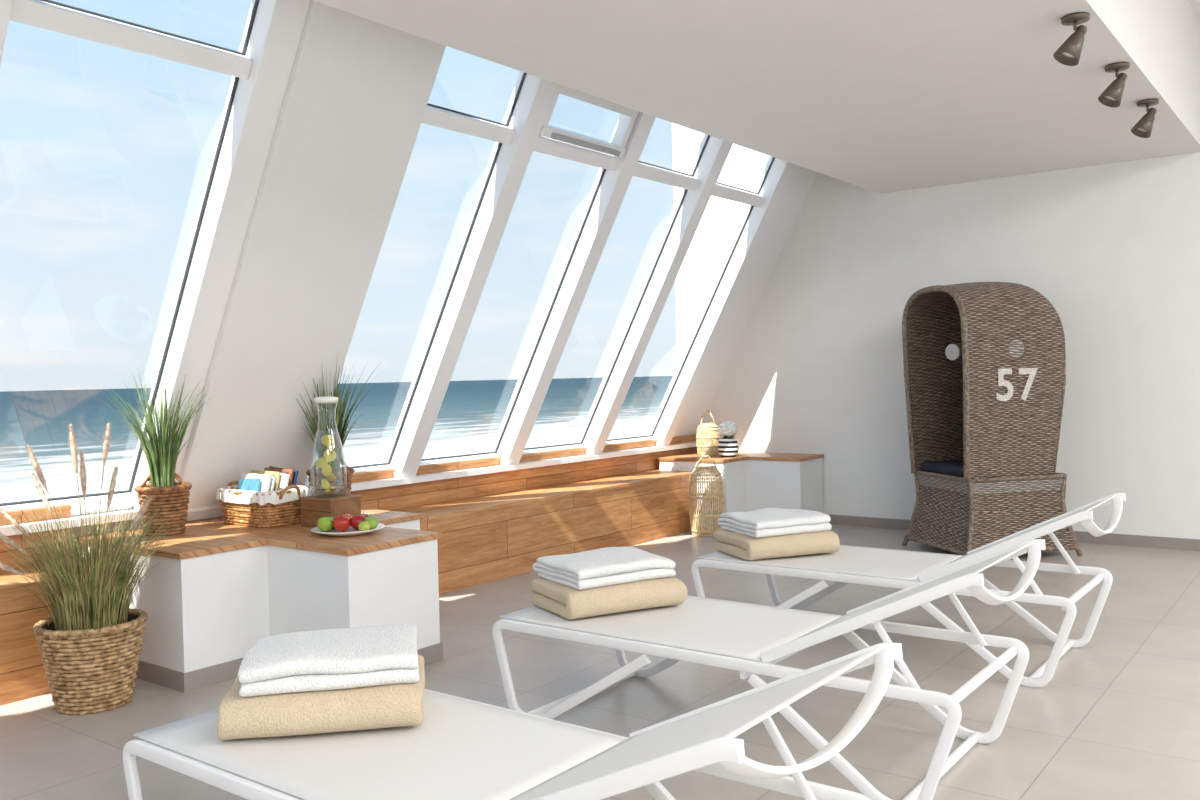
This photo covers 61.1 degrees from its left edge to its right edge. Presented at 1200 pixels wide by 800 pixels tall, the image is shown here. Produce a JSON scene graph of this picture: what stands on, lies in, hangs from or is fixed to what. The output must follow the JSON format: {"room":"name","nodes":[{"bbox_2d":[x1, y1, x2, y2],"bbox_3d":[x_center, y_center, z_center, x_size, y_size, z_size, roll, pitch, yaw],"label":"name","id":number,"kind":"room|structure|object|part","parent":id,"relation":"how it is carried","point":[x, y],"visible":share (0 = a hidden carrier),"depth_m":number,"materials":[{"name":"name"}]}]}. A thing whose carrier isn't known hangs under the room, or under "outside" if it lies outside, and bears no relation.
{"room":"spa","nodes":[
{"label":"spa","id":0,"kind":"room"},
{"bbox_2d":[71,507,142,551],"bbox_3d":[-2.470,0.835,4.578,0.230,0.640,10.670,0,2,37],"label":"wall","id":1,"kind":"structure","parent":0,"point":[118,522],"depth_m":4.65,"materials":[{"name":"paint"}]},
{"bbox_2d":[178,0,445,520],"bbox_3d":[-1.886,-0.550,4.081,1.775,3.404,10.670,0,2,37],"label":"wall","id":2,"kind":"structure","parent":0,"point":[357,94],"depth_m":4.63,"materials":[{"name":"white paint"}]},
{"bbox_2d":[0,441,706,535],"bbox_3d":[-2.361,0.537,4.484,0.180,0.035,10.670,0,2,37],"label":"window sill","id":3,"kind":"structure","parent":2,"relation":"attached to","point":[6,530],"depth_m":6.14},
{"bbox_2d":[0,0,12,65],"bbox_3d":[-2.333,-0.544,3.585,1.314,2.211,0.120,0,2,37],"label":"mullion","id":4,"kind":"object","parent":3,"relation":"on","point":[5,5],"visible":1,"depth_m":3.32,"materials":[{"name":"white metal"}]},
{"bbox_2d":[0,487,133,515],"bbox_3d":[-2.480,0.472,4.389,0.110,0.102,0.920,0,2,37],"label":"rail","id":5,"kind":"object","parent":3,"relation":"on","point":[120,498],"visible":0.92,"depth_m":4.55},
{"bbox_2d":[0,490,128,505],"bbox_3d":[-2.465,0.438,4.376,0.013,0.012,0.898,0,2,37],"label":"seal","id":6,"kind":"object","parent":5,"relation":"on","point":[121,491],"visible":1,"depth_m":4.48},
{"bbox_3d":[-2.040,-0.602,4.013,1.159,2.096,0.920,0,2,37],"label":"glass","id":7,"kind":"object","parent":5,"relation":"on","visible":0},
{"bbox_2d":[128,77,238,491],"bbox_3d":[-1.829,-0.446,4.431,0.970,1.748,0.011,0,2,37],"label":"seal","id":8,"kind":"object","parent":7,"relation":"attached to","point":[236,80],"visible":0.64,"depth_m":4.37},
{"bbox_2d":[242,0,259,55],"bbox_3d":[-1.381,-1.526,4.048,0.159,0.277,0.011,0,2,37],"label":"seal","id":9,"kind":"object","parent":7,"relation":"attached to","point":[256,3],"visible":1,"depth_m":4.06,"materials":[{"name":"black rubber"}]},
{"bbox_2d":[126,0,310,509],"bbox_3d":[-1.697,-0.577,4.426,1.314,2.211,0.150,0,2,37],"label":"window frame","id":10,"kind":"structure","parent":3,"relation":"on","point":[278,25],"depth_m":4.28,"materials":[{"name":"white plastic"}]},
{"bbox_2d":[9,0,252,78],"bbox_3d":[-1.714,-1.332,3.738,0.127,0.118,0.920,0,2,37],"label":"transom","id":11,"kind":"object","parent":10,"relation":"attached to","point":[36,13],"visible":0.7,"depth_m":3.67,"materials":[{"name":"white metal"}]},
{"bbox_2d":[41,0,242,54],"bbox_3d":[-1.710,-1.379,3.733,0.013,0.012,0.898,0,2,37],"label":"seal","id":12,"kind":"object","parent":11,"relation":"on","point":[48,1],"visible":1,"depth_m":3.74,"materials":[{"name":"black rubber"}]},
{"bbox_2d":[304,460,392,487],"bbox_3d":[-1.480,0.419,5.712,0.110,0.102,0.740,0,2,37],"label":"rail","id":13,"kind":"object","parent":3,"relation":"on","point":[381,467],"visible":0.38,"depth_m":5.85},
{"bbox_2d":[350,463,388,467],"bbox_3d":[-1.464,0.386,5.700,0.013,0.012,0.718,0,2,37],"label":"seal","id":14,"kind":"object","parent":13,"relation":"on","point":[378,464],"visible":0.36,"depth_m":5.87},
{"bbox_3d":[-1.040,-0.655,5.337,1.159,2.096,0.740,0,2,37],"label":"glass","id":15,"kind":"object","parent":13,"relation":"on","visible":0},
{"bbox_2d":[388,143,501,464],"bbox_3d":[-0.883,-0.496,5.682,0.970,1.748,0.011,0,2,37],"label":"seal","id":16,"kind":"object","parent":15,"relation":"attached to","point":[500,144],"visible":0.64,"depth_m":5.66,"materials":[{"name":"black rubber"}]},
{"bbox_2d":[506,73,526,126],"bbox_3d":[-0.434,-1.575,5.300,0.159,0.277,0.011,0,2,37],"label":"seal","id":17,"kind":"object","parent":15,"relation":"attached to","point":[524,74],"visible":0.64,"depth_m":5.30,"materials":[{"name":"black rubber"}]},
{"bbox_2d":[420,449,499,465],"bbox_3d":[-0.940,0.391,6.426,0.110,0.102,0.790,0,2,37],"label":"rail","id":18,"kind":"object","parent":3,"relation":"on","point":[474,457],"visible":0.44,"depth_m":6.44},
{"bbox_2d":[421,451,495,460],"bbox_3d":[-0.925,0.357,6.413,0.013,0.012,0.768,0,2,37],"label":"seal","id":19,"kind":"object","parent":18,"relation":"on","point":[426,459],"visible":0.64,"depth_m":6.44,"materials":[{"name":"rubber"}]},
{"bbox_3d":[-0.500,-0.684,6.051,1.159,2.096,0.790,0,2,37],"label":"glass","id":20,"kind":"object","parent":18,"relation":"on","visible":0},
{"bbox_2d":[495,169,605,452],"bbox_3d":[-0.329,-0.525,6.416,0.970,1.748,0.011,0,2,37],"label":"seal","id":21,"kind":"object","parent":20,"relation":"attached to","point":[604,170],"visible":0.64,"depth_m":6.39,"materials":[{"name":"black rubber"}]},
{"bbox_2d":[523,441,585,453],"bbox_3d":[-0.386,0.361,7.160,0.110,0.102,0.790,0,2,37],"label":"rail","id":22,"kind":"object","parent":3,"relation":"on","point":[529,451],"visible":0.44,"depth_m":7.18,"materials":[{"name":"white plastic"}]},
{"bbox_2d":[524,442,581,449],"bbox_3d":[-0.371,0.328,7.147,0.013,0.012,0.768,0,2,37],"label":"seal","id":23,"kind":"object","parent":22,"relation":"on","point":[578,442],"visible":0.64,"depth_m":7.19,"materials":[{"name":"black rubber"}]},
{"bbox_3d":[0.054,-0.713,6.784,1.159,2.096,0.790,0,2,37],"label":"glass","id":24,"kind":"object","parent":22,"relation":"on","visible":0},
{"bbox_2d":[581,189,687,442],"bbox_3d":[0.226,-0.554,7.149,0.970,1.748,0.011,0,2,37],"label":"seal","id":25,"kind":"object","parent":24,"relation":"attached to","point":[686,190],"visible":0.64,"depth_m":7.13,"materials":[{"name":"black rubber"}]},
{"bbox_2d":[692,135,709,176],"bbox_3d":[0.674,-1.634,6.767,0.159,0.277,0.011,0,2,37],"label":"seal","id":26,"kind":"object","parent":24,"relation":"attached to","point":[708,137],"visible":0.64,"depth_m":6.76,"materials":[{"name":"black rubber"}]},
{"bbox_2d":[605,433,655,444],"bbox_3d":[0.169,0.332,7.893,0.110,0.102,0.790,0,2,37],"label":"rail","id":27,"kind":"object","parent":3,"relation":"on","point":[650,437],"visible":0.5,"depth_m":7.93,"materials":[{"name":"white plastic"}]},
{"bbox_2d":[607,435,651,440],"bbox_3d":[0.184,0.299,7.880,0.013,0.012,0.768,0,2,37],"label":"seal","id":28,"kind":"object","parent":27,"relation":"on","point":[645,435],"visible":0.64,"depth_m":7.93,"materials":[{"name":"rubber"}]},
{"bbox_3d":[0.609,-0.742,7.518,1.159,2.096,0.790,0,2,37],"label":"glass","id":29,"kind":"object","parent":27,"relation":"on","visible":0},
{"bbox_2d":[651,206,753,435],"bbox_3d":[0.780,-0.584,7.883,0.970,1.748,0.011,0,2,37],"label":"seal","id":30,"kind":"object","parent":29,"relation":"attached to","point":[749,213],"visible":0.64,"depth_m":7.86,"materials":[{"name":"black rubber"}]},
{"bbox_2d":[758,157,774,194],"bbox_3d":[1.229,-1.663,7.501,0.159,0.277,0.011,0,2,37],"label":"seal","id":31,"kind":"object","parent":29,"relation":"attached to","point":[771,163],"visible":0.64,"depth_m":7.50,"materials":[{"name":"rubber"}]},
{"bbox_2d":[577,134,732,454],"bbox_3d":[0.352,-0.685,7.137,1.314,2.211,0.130,0,2,37],"label":"mullion","id":32,"kind":"object","parent":3,"relation":"on","point":[715,154],"visible":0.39,"depth_m":7.06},
{"bbox_2d":[711,183,764,207],"bbox_3d":[0.934,-1.472,7.243,0.127,0.118,0.790,0,2,37],"label":"transom","id":33,"kind":"object","parent":32,"relation":"attached to","point":[722,191],"visible":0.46,"depth_m":7.23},
{"bbox_2d":[717,182,758,193],"bbox_3d":[0.939,-1.518,7.237,0.013,0.012,0.768,0,2,37],"label":"seal","id":34,"kind":"object","parent":33,"relation":"on","point":[717,182],"visible":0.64,"depth_m":7.29,"materials":[{"name":"rubber"}]},
{"bbox_2d":[648,156,794,445],"bbox_3d":[0.903,-0.715,7.867,1.314,2.211,0.120,0,2,37],"label":"window frame","id":35,"kind":"structure","parent":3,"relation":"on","point":[778,175],"depth_m":7.79,"materials":[{"name":"white plastic"}]},
{"bbox_2d":[385,71,655,477],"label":"window","id":36,"kind":"structure","parent":2,"relation":"in","point":[560,89],"depth_m":5.86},
{"bbox_2d":[421,105,514,144],"bbox_3d":[-0.714,-1.385,5.062,0.127,0.118,0.740,0,2,37],"label":"transom","id":37,"kind":"object","parent":36,"relation":"attached to","point":[433,116],"visible":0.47,"depth_m":5.06,"materials":[{"name":"white metal"}]},
{"bbox_2d":[427,103,506,125],"bbox_3d":[-0.709,-1.431,5.056,0.013,0.012,0.718,0,2,37],"label":"seal","id":38,"kind":"object","parent":37,"relation":"on","point":[428,103],"visible":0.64,"depth_m":5.10,"materials":[{"name":"rubber"}]},
{"bbox_3d":[-0.757,-0.627,5.670,1.314,2.211,0.130,0,2,37],"label":"mullion","id":39,"kind":"part","parent":36,"relation":"part of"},
{"bbox_3d":[-0.202,-0.656,6.404,1.314,2.211,0.130,0,2,37],"label":"mullion","id":40,"kind":"part","parent":36,"relation":"part of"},
{"bbox_2d":[533,135,618,170],"bbox_3d":[-0.175,-1.413,5.776,0.127,0.118,0.790,0,2,37],"label":"transom","id":41,"kind":"object","parent":36,"relation":"attached to","point":[544,145],"visible":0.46,"depth_m":5.75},
{"bbox_2d":[539,92,635,156],"bbox_3d":[-0.085,-1.544,5.703,0.180,0.246,0.750,0,2,37],"label":"window frame","id":42,"kind":"structure","parent":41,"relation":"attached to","point":[546,131],"depth_m":5.82,"materials":[{"name":"white plastic"}]},
{"bbox_3d":[-0.287,-1.560,5.413,0.154,0.193,0.045,0,2,37],"label":"vent","id":43,"kind":"part","parent":42,"relation":"part of","materials":[{"name":"white metal"}]},
{"bbox_2d":[551,132,620,156],"bbox_3d":[-0.073,-1.429,5.698,0.042,0.040,0.590,0,2,37],"label":"motor","id":44,"kind":"object","parent":42,"relation":"attached to","point":[556,136],"visible":1,"depth_m":5.66,"materials":[{"name":"grey plastic"}]},
{"bbox_3d":[0.137,-1.582,5.975,0.154,0.193,0.045,0,2,37],"label":"vent","id":45,"kind":"part","parent":42,"relation":"part of","materials":[{"name":"white metal"}]},
{"bbox_2d":[633,162,699,190],"bbox_3d":[0.380,-1.443,6.509,0.127,0.118,0.790,0,2,37],"label":"transom","id":46,"kind":"object","parent":36,"relation":"attached to","point":[642,170],"visible":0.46,"depth_m":6.48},
{"bbox_2d":[638,161,692,175],"bbox_3d":[0.385,-1.489,6.504,0.013,0.012,0.768,0,2,37],"label":"seal","id":47,"kind":"object","parent":46,"relation":"on","point":[638,161],"visible":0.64,"depth_m":6.54,"materials":[{"name":"black rubber"}]},
{"bbox_2d":[0,524,1199,799],"bbox_3d":[1.137,1.208,1.867,9.150,0.150,10.970,0,2,37],"label":"floor","id":48,"kind":"structure","parent":0,"point":[1117,717],"depth_m":3.80,"materials":[{"name":"tile"}]},
{"bbox_2d":[0,505,94,705],"bbox_3d":[-3.797,0.892,2.250,0.450,0.690,5.355,0,2,37],"label":"bench","id":49,"kind":"object","parent":48,"relation":"on","point":[22,672],"visible":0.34,"depth_m":3.96,"materials":[{"name":"brown wood"}]},
{"bbox_3d":[-3.627,1.024,2.126,0.020,0.425,5.355,0,2,37],"label":"panel","id":50,"kind":"part","parent":49,"relation":"part of","materials":[{"name":"brown wood"}]},
{"bbox_3d":[-3.959,0.678,2.364,0.025,0.222,5.355,0,2,37],"label":"panel","id":51,"kind":"part","parent":49,"relation":"part of","materials":[{"name":"brown wood"}]},
{"bbox_3d":[-3.793,0.800,2.243,0.435,0.025,5.355,0,2,37],"label":"seat","id":52,"kind":"part","parent":49,"relation":"part of","materials":[{"name":"brown wood"}]},
{"bbox_2d":[0,423,204,714],"bbox_3d":[-1.948,0.622,3.861,0.768,1.074,0.803,0,2,37],"label":"grass planter","id":53,"kind":"object","parent":48,"relation":"on","point":[89,649],"visible":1,"depth_m":3.77,"materials":[{"name":"wicker"}]},
{"bbox_3d":[-1.928,0.994,3.867,0.395,0.330,0.395,0,2,37],"label":"woven pot","id":54,"kind":"part","parent":53,"relation":"part of","materials":[{"name":"brown wicker"}]},
{"bbox_2d":[75,508,442,692],"bbox_3d":[-1.378,0.854,4.587,1.384,0.550,1.284,0,2,37],"label":"console","id":55,"kind":"object","parent":48,"relation":"on","point":[225,588],"visible":0.7,"depth_m":4.15,"materials":[{"name":"paint"}]},
{"bbox_2d":[100,370,207,535],"bbox_3d":[-1.938,0.220,4.503,0.470,0.747,0.444,0,2,37],"label":"potted grass","id":56,"kind":"object","parent":55,"relation":"on","point":[162,453],"depth_m":4.46,"materials":[{"name":"plant"}]},
{"bbox_2d":[134,482,191,535],"bbox_3d":[-1.935,0.483,4.517,0.235,0.220,0.233,0,2,37],"label":"pot","id":57,"kind":"object","parent":56,"relation":"on","point":[171,491],"depth_m":4.44,"materials":[{"name":"wicker"}]},
{"bbox_3d":[-1.938,0.353,4.514,0.215,0.105,0.024,-1,1,0],"label":"pot handle","id":58,"kind":"part","parent":56,"relation":"part of","materials":[{"name":"brown wicker"}]},
{"bbox_2d":[216,466,309,527],"bbox_3d":[-1.585,0.456,4.797,0.465,0.257,0.295,0,2,37],"label":"basket","id":59,"kind":"object","parent":55,"relation":"on","point":[268,497],"visible":0.9,"depth_m":4.71,"materials":[{"name":"brown wicker"}]},
{"bbox_2d":[238,478,260,490],"bbox_3d":[-1.653,0.457,4.764,0.160,0.175,0.010,-5,-15,37],"label":"magazine","id":60,"kind":"object","parent":59,"relation":"on","point":[250,484],"depth_m":4.76,"materials":[{"name":"blue paper"}]},
{"bbox_2d":[241,473,271,490],"bbox_3d":[-1.631,0.447,4.778,0.220,0.199,0.010,0,-12,37],"label":"magazine","id":61,"kind":"object","parent":59,"relation":"on","point":[249,481],"depth_m":4.75,"materials":[{"name":"white paper"}]},
{"bbox_2d":[247,472,275,490],"bbox_3d":[-1.619,0.450,4.796,0.220,0.199,0.010,5,-9,37],"label":"magazine","id":62,"kind":"object","parent":59,"relation":"on","point":[267,482],"depth_m":4.74,"materials":[{"name":"white paper"}]},
{"bbox_2d":[251,470,279,490],"bbox_3d":[-1.615,0.450,4.850,0.220,0.223,0.010,0,-12,37],"label":"magazine","id":63,"kind":"object","parent":59,"relation":"on","point":[264,472],"depth_m":4.82,"materials":[{"name":"white paper"}]},
{"bbox_2d":[260,470,289,489],"bbox_3d":[-1.571,0.453,4.844,0.220,0.223,0.010,5,-9,37],"label":"magazine","id":64,"kind":"object","parent":59,"relation":"on","point":[282,479],"depth_m":4.80,"materials":[{"name":"white paper"}]},
{"bbox_2d":[264,468,293,488],"bbox_3d":[-1.566,0.452,4.897,0.220,0.247,0.010,0,-12,37],"label":"magazine","id":65,"kind":"object","parent":59,"relation":"on","point":[286,471],"depth_m":4.87,"materials":[{"name":"white paper"}]},
{"bbox_2d":[269,466,298,484],"bbox_3d":[-1.555,0.453,4.915,0.220,0.247,0.010,5,-9,37],"label":"magazine","id":66,"kind":"object","parent":59,"relation":"on","point":[293,474],"depth_m":4.86,"materials":[{"name":"white paper"}]},
{"bbox_2d":[299,493,361,526],"bbox_3d":[-1.234,0.507,4.665,0.230,0.132,0.180,0,2,37],"label":"wooden crate","id":67,"kind":"object","parent":55,"relation":"on","point":[313,508],"visible":0.62,"depth_m":4.61,"materials":[{"name":"brown wood"}]},
{"bbox_2d":[310,396,346,496],"bbox_3d":[-1.249,0.211,4.664,0.164,0.454,0.164,0,2,37],"label":"carafe","id":68,"kind":"object","parent":67,"relation":"on","point":[329,455],"visible":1,"depth_m":4.66,"materials":[{"name":"clear glass"}]},
{"bbox_3d":[-1.254,0.000,4.660,0.108,0.031,0.108,0,2,37],"label":"lid","id":69,"kind":"part","parent":68,"relation":"part of","materials":[{"name":"white ceramic"}]},
{"bbox_3d":[-1.235,0.447,4.664,0.230,0.012,0.180,0,2,37],"label":"lid","id":70,"kind":"part","parent":67,"relation":"part of","materials":[{"name":"brown wood"}]},
{"bbox_2d":[296,364,378,494],"bbox_3d":[-1.357,0.158,5.145,0.488,0.816,0.528,0,2,37],"label":"potted grass","id":71,"kind":"object","parent":55,"relation":"on","point":[325,422],"depth_m":5.08,"materials":[{"name":"plant"}]},
{"bbox_2d":[306,467,353,494],"bbox_3d":[-1.357,0.456,5.132,0.235,0.220,0.233,0,2,37],"label":"pot","id":72,"kind":"object","parent":71,"relation":"on","point":[342,483],"depth_m":5.05,"materials":[{"name":"glass"}]},
{"bbox_3d":[-1.360,0.326,5.129,0.215,0.105,0.024,-1,1,0],"label":"pot handle","id":73,"kind":"part","parent":71,"relation":"part of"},
{"bbox_2d":[310,510,384,536],"bbox_3d":[-1.089,0.529,4.393,0.314,0.094,0.314,0,2,37],"label":"fruit plate","id":74,"kind":"object","parent":55,"relation":"on","point":[343,524],"visible":1,"depth_m":4.35,"materials":[{"name":"food"}]},
{"bbox_3d":[-1.088,0.563,4.394,0.314,0.026,0.314,0,2,37],"label":"plate","id":75,"kind":"part","parent":74,"relation":"part of","materials":[{"name":"white ceramic"}]},
{"bbox_2d":[123,642,902,799],"bbox_3d":[-0.279,0.820,2.231,1.706,0.673,0.680,0,2,37],"label":"sun lounger","id":76,"kind":"object","parent":48,"relation":"on","point":[461,748],"visible":0.87,"depth_m":2.20,"materials":[{"name":"white"}]},
{"bbox_2d":[217,624,424,739],"bbox_3d":[-0.695,0.708,2.602,0.488,0.186,0.400,-2,1,-9],"label":"towels","id":77,"kind":"object","parent":76,"relation":"on","point":[361,678],"visible":1,"depth_m":2.45,"materials":[{"name":"white fabric"}]},
{"bbox_3d":[-0.528,0.808,2.419,1.048,0.012,0.640,0,2,37],"label":"sling seat","id":78,"kind":"part","parent":76,"relation":"part of","materials":[{"name":"white fabric"}]},
{"bbox_3d":[0.139,0.658,1.909,0.647,0.354,0.642,0,2,37],"label":"frame","id":79,"kind":"part","parent":76,"relation":"part of","materials":[{"name":"white metal"}]},
{"bbox_2d":[350,435,697,594],"bbox_3d":[-0.199,0.703,7.010,0.450,0.690,4.005,0,2,37],"label":"bench","id":80,"kind":"object","parent":48,"relation":"on","point":[492,526],"visible":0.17,"depth_m":6.58,"materials":[{"name":"brown wood"}]},
{"bbox_3d":[-0.362,0.488,7.125,0.025,0.222,4.005,0,2,37],"label":"panel","id":81,"kind":"part","parent":80,"relation":"part of","materials":[{"name":"brown wood"}]},
{"bbox_3d":[-0.195,0.610,7.004,0.435,0.025,4.005,0,2,37],"label":"seat","id":82,"kind":"part","parent":80,"relation":"part of","materials":[{"name":"brown wood"}]},
{"bbox_3d":[-0.029,0.834,6.887,0.020,0.425,4.005,0,2,37],"label":"panel","id":83,"kind":"part","parent":80,"relation":"part of","materials":[{"name":"brown wood"}]},
{"bbox_2d":[688,455,723,535],"bbox_3d":[0.799,0.712,7.651,0.270,0.595,0.270,0,2,37],"label":"lantern","id":84,"kind":"object","parent":48,"relation":"on","point":[705,516],"visible":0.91,"depth_m":7.56,"materials":[{"name":"beige wicker"}]},
{"bbox_2d":[701,507,711,532],"bbox_3d":[0.804,0.903,7.655,0.088,0.186,0.088,0,2,37],"label":"candle","id":85,"kind":"object","parent":84,"relation":"on","point":[701,507],"depth_m":7.62,"materials":[{"name":"beige wax"}]},
{"bbox_2d":[657,451,823,526],"bbox_3d":[1.120,0.719,8.083,1.094,0.550,0.739,0,2,37],"label":"console","id":86,"kind":"object","parent":48,"relation":"on","point":[752,481],"visible":0.59,"depth_m":7.89,"materials":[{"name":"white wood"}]},
{"bbox_2d":[696,410,719,455],"bbox_3d":[0.869,0.263,8.195,0.193,0.364,0.193,0,2,37],"label":"lantern","id":87,"kind":"object","parent":86,"relation":"on","point":[707,447],"visible":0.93,"depth_m":8.13,"materials":[{"name":"beige wicker"}]},
{"bbox_2d":[717,421,738,456],"bbox_3d":[1.007,0.306,7.992,0.168,0.282,0.164,0,2,37],"label":"flower vase","id":88,"kind":"object","parent":86,"relation":"on","point":[728,446],"visible":1,"depth_m":7.94,"materials":[{"name":"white ceramic"}]},
{"bbox_2d":[492,539,1045,799],"bbox_3d":[0.500,0.776,3.378,1.706,0.673,0.680,0,2,37],"label":"sun lounger","id":89,"kind":"object","parent":48,"relation":"on","point":[768,635],"visible":0.84,"depth_m":3.23,"materials":[{"name":"white"}]},
{"bbox_2d":[530,547,687,619],"bbox_3d":[0.018,0.665,3.774,0.483,0.188,0.403,-2,1,-27],"label":"towels","id":90,"kind":"object","parent":89,"relation":"on","point":[608,580],"visible":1,"depth_m":3.64,"materials":[{"name":"beige fabric"}]},
{"bbox_3d":[0.251,0.765,3.566,1.048,0.012,0.640,0,2,37],"label":"sling seat","id":91,"kind":"part","parent":89,"relation":"part of","materials":[{"name":"white fabric"}]},
{"bbox_3d":[0.918,0.614,3.055,0.647,0.354,0.642,0,2,37],"label":"frame","id":92,"kind":"part","parent":89,"relation":"part of","materials":[{"name":"white metal"}]},
{"bbox_2d":[691,493,1125,687],"bbox_3d":[1.305,0.734,4.460,1.706,0.673,0.680,0,2,37],"label":"sun lounger","id":93,"kind":"object","parent":48,"relation":"on","point":[856,563],"visible":0.75,"depth_m":4.30,"materials":[{"name":"white"}]},
{"bbox_2d":[713,508,839,560],"bbox_3d":[0.821,0.624,4.808,0.490,0.189,0.403,-2,1,-21],"label":"towels","id":94,"kind":"object","parent":93,"relation":"on","point":[764,533],"visible":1,"depth_m":4.67,"materials":[{"name":"white fabric"}]},
{"bbox_3d":[1.056,0.722,4.648,1.048,0.012,0.640,0,2,37],"label":"sling seat","id":95,"kind":"part","parent":93,"relation":"part of","materials":[{"name":"white fabric"}]},
{"bbox_3d":[1.724,0.572,4.138,0.647,0.354,0.642,0,2,37],"label":"frame","id":96,"kind":"part","parent":93,"relation":"part of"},
{"bbox_2d":[902,282,1082,555],"bbox_3d":[2.544,0.114,6.684,0.839,1.767,0.771,-2,1,-13],"label":"beach chair","id":97,"kind":"object","parent":48,"relation":"on","point":[984,423],"visible":0.97,"depth_m":6.38,"materials":[{"name":"wicker"}]},
{"bbox_2d":[921,459,963,476],"bbox_3d":[2.453,0.449,6.668,0.460,0.075,0.560,-2,1,-13],"label":"cushion","id":98,"kind":"object","parent":97,"relation":"on","point":[929,467],"depth_m":6.68,"materials":[{"name":"blue fabric"}]},
{"bbox_2d":[908,282,1064,478],"bbox_3d":[2.507,-0.137,6.671,0.713,1.262,0.722,-2,1,-13],"label":"hood","id":99,"kind":"object","parent":97,"relation":"attached to","point":[994,410],"depth_m":6.37,"materials":[{"name":"brown wicker"}]},
{"bbox_2d":[673,165,817,436],"bbox_3d":[1.076,-0.738,8.168,1.248,2.188,0.570,0,2,37],"label":"lining","id":100,"kind":"object","parent":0,"point":[798,185],"depth_m":8.18,"materials":[{"name":"white paint"}]},
{"bbox_2d":[313,0,1199,193],"bbox_3d":[-0.254,-1.853,2.796,2.120,0.910,10.670,0,2,37],"label":"ceiling","id":101,"kind":"structure","parent":0,"point":[879,96],"depth_m":4.60,"materials":[{"name":"paint"}]},
{"bbox_2d":[1053,12,1089,65],"bbox_3d":[1.807,-1.376,3.897,0.126,0.185,0.123,0,2,37],"label":"ceiling spotlight","id":102,"kind":"object","parent":101,"relation":"attached to","point":[1068,53],"visible":1,"depth_m":3.88,"materials":[{"name":"beige metal"}]},
{"bbox_3d":[1.811,-1.355,3.897,0.060,0.077,0.060,28,1,-1],"label":"bulb","id":103,"kind":"part","parent":102,"relation":"part of","materials":[{"name":"white glass"}]},
{"bbox_3d":[1.818,-1.368,3.897,0.099,0.136,0.099,28,1,-1],"label":"lamp shade","id":104,"kind":"part","parent":102,"relation":"part of","materials":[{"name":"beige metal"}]},
{"bbox_2d":[1098,62,1129,107],"bbox_3d":[2.295,-1.402,4.543,0.126,0.185,0.123,0,2,37],"label":"ceiling spotlight","id":105,"kind":"object","parent":101,"relation":"attached to","point":[1111,96],"visible":1,"depth_m":4.52,"materials":[{"name":"beige metal"}]},
{"bbox_3d":[2.306,-1.393,4.543,0.099,0.136,0.099,28,1,-1],"label":"lamp shade","id":106,"kind":"part","parent":105,"relation":"part of","materials":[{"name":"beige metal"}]},
{"bbox_2d":[1131,98,1158,137],"bbox_3d":[2.771,-1.427,5.173,0.126,0.185,0.123,0,2,37],"label":"ceiling spotlight","id":107,"kind":"object","parent":101,"relation":"attached to","point":[1143,127],"visible":1,"depth_m":5.15,"materials":[{"name":"beige metal"}]},
{"bbox_3d":[2.782,-1.418,5.173,0.099,0.136,0.099,28,1,-1],"label":"lamp shade","id":108,"kind":"part","parent":107,"relation":"part of","materials":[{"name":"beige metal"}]},
{"bbox_2d":[672,123,1199,538],"bbox_3d":[4.355,-0.763,6.140,9.150,3.450,0.150,0,2,37],"label":"wall","id":109,"kind":"structure","parent":0,"point":[817,367],"depth_m":7.33,"materials":[{"name":"paint"}]},
{"bbox_2d":[827,514,1199,550],"bbox_3d":[4.828,0.923,5.749,7.640,0.075,0.012,0,2,37],"label":"baseboard","id":110,"kind":"structure","parent":109,"relation":"attached to","point":[1082,537],"depth_m":6.82,"materials":[{"name":"tile"}]},
{"bbox_2d":[1189,0,1199,21],"bbox_3d":[2.585,-2.250,0.634,5.020,0.150,10.670,0,2,37],"label":"ceiling","id":111,"kind":"structure","parent":0,"point":[1195,4],"depth_m":5.99,"materials":[{"name":"paint"}]},
{"label":"outside","id":112,"kind":"structure","parent":0,"visible":0},
{"bbox_2d":[0,376,672,499],"bbox_3d":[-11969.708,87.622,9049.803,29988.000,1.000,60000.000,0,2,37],"label":"sea","id":113,"kind":"structure","parent":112,"point":[471,414],"depth_m":368.75,"materials":[{"name":"blue liquid"}]}
]}

